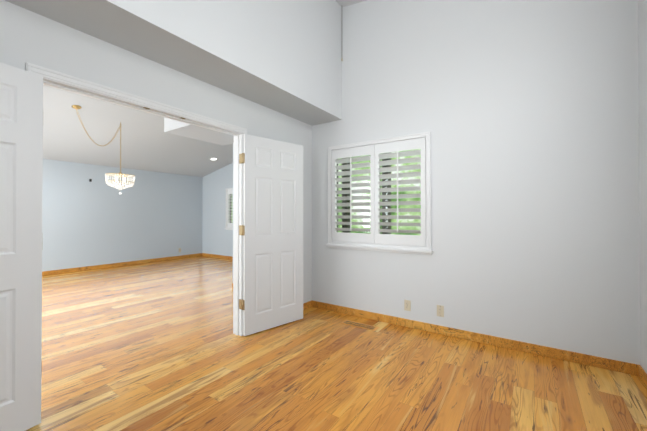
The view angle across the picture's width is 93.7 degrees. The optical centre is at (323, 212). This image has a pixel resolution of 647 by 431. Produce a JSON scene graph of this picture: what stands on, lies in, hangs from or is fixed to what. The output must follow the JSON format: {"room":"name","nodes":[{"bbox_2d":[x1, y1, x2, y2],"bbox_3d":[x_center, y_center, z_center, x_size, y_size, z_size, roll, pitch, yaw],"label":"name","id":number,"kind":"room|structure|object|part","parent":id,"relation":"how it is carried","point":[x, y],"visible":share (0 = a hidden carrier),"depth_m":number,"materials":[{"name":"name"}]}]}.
{"room":"empty room","nodes":[
{"label":"empty room","id":0,"kind":"room"},
{"bbox_2d":[42,159,202,271],"bbox_3d":[-6.396,-1.040,5.167,0.120,4.600,9.870,0,0,34],"label":"wall","id":1,"kind":"structure","parent":0,"point":[97,220],"depth_m":7.16,"materials":[{"name":"blue paint"}]},
{"bbox_2d":[42,253,201,275],"bbox_3d":[-6.341,1.218,5.114,0.014,0.085,9.602,0,0,34],"label":"baseboard","id":2,"kind":"structure","parent":1,"relation":"attached to","point":[60,271],"depth_m":7.15,"materials":[{"name":"brown wood"}]},
{"bbox_2d":[43,85,232,176],"bbox_3d":[-4.087,-1.763,3.596,5.710,1.359,9.870,0,0,34],"label":"ceiling","id":3,"kind":"structure","parent":0,"point":[147,142],"depth_m":5.92,"materials":[{"name":"paint"}]},
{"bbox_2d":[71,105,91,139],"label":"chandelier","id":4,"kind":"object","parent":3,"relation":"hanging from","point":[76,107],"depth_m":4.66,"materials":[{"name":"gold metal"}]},
{"bbox_2d":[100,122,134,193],"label":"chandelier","id":5,"kind":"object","parent":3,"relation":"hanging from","point":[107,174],"depth_m":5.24,"materials":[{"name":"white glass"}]},
{"bbox_2d":[0,0,311,303],"bbox_3d":[-2.299,-1.066,1.041,0.120,4.600,7.670,0,0,34],"label":"wall","id":6,"kind":"structure","parent":0,"point":[28,36],"depth_m":2.28,"materials":[{"name":"white paint"}]},
{"bbox_2d":[0,62,241,430],"bbox_3d":[-1.427,0.213,2.097,0.321,2.030,2.287,0,0,24],"label":"door","id":7,"kind":"structure","parent":6,"relation":"in","point":[21,138],"depth_m":1.69,"materials":[{"name":"white wood"}]},
{"bbox_3d":[-1.270,0.183,2.446,0.055,1.580,1.535,0,0,34],"label":"door jamb hinge leaves","id":8,"kind":"part","parent":7,"relation":"part of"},
{"bbox_2d":[26,62,246,335],"bbox_3d":[-1.316,0.186,2.477,0.161,2.113,1.661,0,0,34],"label":"door frame","id":9,"kind":"structure","parent":6,"relation":"attached to","point":[237,254],"depth_m":2.66,"materials":[{"name":"white wood"}]},
{"bbox_2d":[242,134,302,335],"bbox_3d":[-0.531,0.221,3.319,0.770,2.030,0.044,0,-1,-44],"label":"door","id":10,"kind":"structure","parent":6,"relation":"in","point":[273,235],"depth_m":3.27,"materials":[{"name":"white wood"}]},
{"bbox_3d":[-0.806,0.187,3.059,0.012,1.590,0.040,0,-1,-44],"label":"right door hinges","id":11,"kind":"part","parent":10,"relation":"part of","materials":[{"name":"gold metal"}]},
{"bbox_2d":[303,301,311,309],"bbox_3d":[-0.470,1.208,3.589,0.014,0.085,1.106,0,0,34],"label":"baseboard","id":12,"kind":"structure","parent":6,"relation":"attached to","point":[306,305],"depth_m":3.96,"materials":[{"name":"brown wood"}]},
{"bbox_2d":[5,0,341,125],"bbox_3d":[-1.385,-2.124,1.864,0.470,1.875,5.050,0,0,34],"label":"wall","id":13,"kind":"structure","parent":0,"point":[284,57],"depth_m":2.57,"materials":[{"name":"white paint"}]},
{"bbox_2d":[164,117,233,144],"bbox_3d":[-1.265,-1.958,4.306,1.836,1.575,1.020,0,0,34],"label":"skylight","id":14,"kind":"structure","parent":0,"point":[176,127],"depth_m":4.41,"materials":[{"name":"paint"}]},
{"bbox_2d":[202,163,232,256],"bbox_3d":[-1.894,-1.021,7.997,4.130,4.600,0.120,0,0,34],"label":"wall","id":15,"kind":"structure","parent":0,"point":[217,238],"depth_m":8.72,"materials":[{"name":"blue paint"}]},
{"bbox_2d":[202,253,232,259],"bbox_3d":[-1.981,1.236,7.960,4.010,0.085,0.014,0,0,34],"label":"baseboard","id":16,"kind":"structure","parent":15,"relation":"attached to","point":[203,254],"depth_m":8.67,"materials":[{"name":"brown wood"}]},
{"bbox_2d":[224,188,232,229],"bbox_3d":[-2.186,-0.105,8.157,1.276,1.150,0.165,0,0,34],"label":"window","id":17,"kind":"structure","parent":15,"relation":"in","point":[228,228],"depth_m":8.45,"materials":[{"name":"white wood"}]},
{"bbox_2d":[227,190,232,226],"bbox_3d":[-2.208,-0.123,8.126,1.130,1.005,0.096,0,0,34],"label":"window shutters","id":18,"kind":"object","parent":17,"relation":"attached to","point":[228,207],"visible":0.17,"depth_m":8.39,"materials":[{"name":"white wood"}]},
{"bbox_2d":[26,256,646,430],"bbox_3d":[-2.709,1.284,2.625,9.400,0.080,10.250,0,0,34],"label":"floor","id":19,"kind":"structure","parent":0,"point":[156,346],"depth_m":2.35,"materials":[{"name":"brown wood"}]},
{"bbox_2d":[341,320,379,330],"bbox_3d":[0.403,1.247,3.371,0.420,0.003,0.130,0,0,34],"label":"floor vent","id":20,"kind":"object","parent":19,"relation":"in","point":[361,325],"visible":1,"depth_m":3.35,"materials":[{"name":"brown wood"}]},
{"bbox_2d":[336,0,366,6],"bbox_3d":[-0.294,-2.509,1.123,3.350,0.606,5.290,0,0,34],"label":"ceiling","id":21,"kind":"structure","parent":0,"point":[342,3],"depth_m":3.70,"materials":[{"name":"paint"}]},
{"bbox_2d":[312,0,639,364],"bbox_3d":[1.212,-1.052,3.216,3.230,4.600,0.120,0,0,34],"label":"wall","id":22,"kind":"structure","parent":0,"point":[525,113],"depth_m":2.81,"materials":[{"name":"white paint"}]},
{"bbox_2d":[326,132,432,254],"bbox_3d":[0.620,-0.202,3.580,1.321,1.295,0.165,0,0,34],"label":"window","id":23,"kind":"structure","parent":22,"relation":"in","point":[412,249],"depth_m":3.48,"materials":[{"name":"white"}]},
{"bbox_2d":[332,138,425,245],"bbox_3d":[0.599,-0.220,3.549,1.175,1.150,0.095,0,0,34],"label":"window shutters","id":24,"kind":"object","parent":23,"relation":"attached to","point":[375,152],"visible":1,"depth_m":3.52,"materials":[{"name":"white wood"}]},
{"bbox_2d":[404,300,410,310],"bbox_3d":[0.919,1.013,3.323,0.070,0.115,0.009,0,0,34],"label":"duplex electrical outlet","id":25,"kind":"object","parent":22,"relation":"attached to","point":[407,305],"visible":1,"depth_m":3.32,"materials":[{"name":"beige plastic"}]},
{"bbox_2d":[437,305,443,316],"bbox_3d":[1.204,1.012,3.128,0.070,0.115,0.012,0,0,34],"label":"outlet","id":26,"kind":"object","parent":22,"relation":"attached to","point":[440,310],"visible":1,"depth_m":3.13,"materials":[{"name":"beige plastic"}]},
{"bbox_2d":[311,300,640,375],"bbox_3d":[1.125,1.205,3.179,3.110,0.085,0.014,0,0,34],"label":"baseboard","id":27,"kind":"structure","parent":22,"relation":"attached to","point":[601,362],"depth_m":2.83,"materials":[{"name":"brown wood"}]},
{"bbox_2d":[638,0,646,373],"bbox_3d":[1.006,-1.072,0.154,0.120,4.600,5.170,0,0,34],"label":"wall","id":28,"kind":"structure","parent":0,"point":[642,40],"depth_m":2.24,"materials":[{"name":"white paint"}]},
{"bbox_2d":[639,365,646,387],"bbox_3d":[0.985,1.186,0.227,0.014,0.085,5.022,0,0,34],"label":"baseboard","id":29,"kind":"structure","parent":28,"relation":"attached to","point":[642,372],"depth_m":2.22,"materials":[{"name":"brown wood"}]},
{"label":"outside","id":30,"kind":"structure","parent":0,"visible":0},
{"bbox_2d":[342,153,390,233],"bbox_3d":[0.625,-0.219,4.506,0.750,3.050,0.120,0,0,34],"label":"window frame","id":31,"kind":"structure","parent":30,"point":[383,207],"depth_m":4.32,"materials":[{"name":"brown metal"}]},
{"bbox_2d":[338,149,420,234],"bbox_3d":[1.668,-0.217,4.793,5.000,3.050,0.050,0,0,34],"label":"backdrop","id":32,"kind":"structure","parent":30,"point":[393,206],"depth_m":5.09,"materials":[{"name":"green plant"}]}
]}

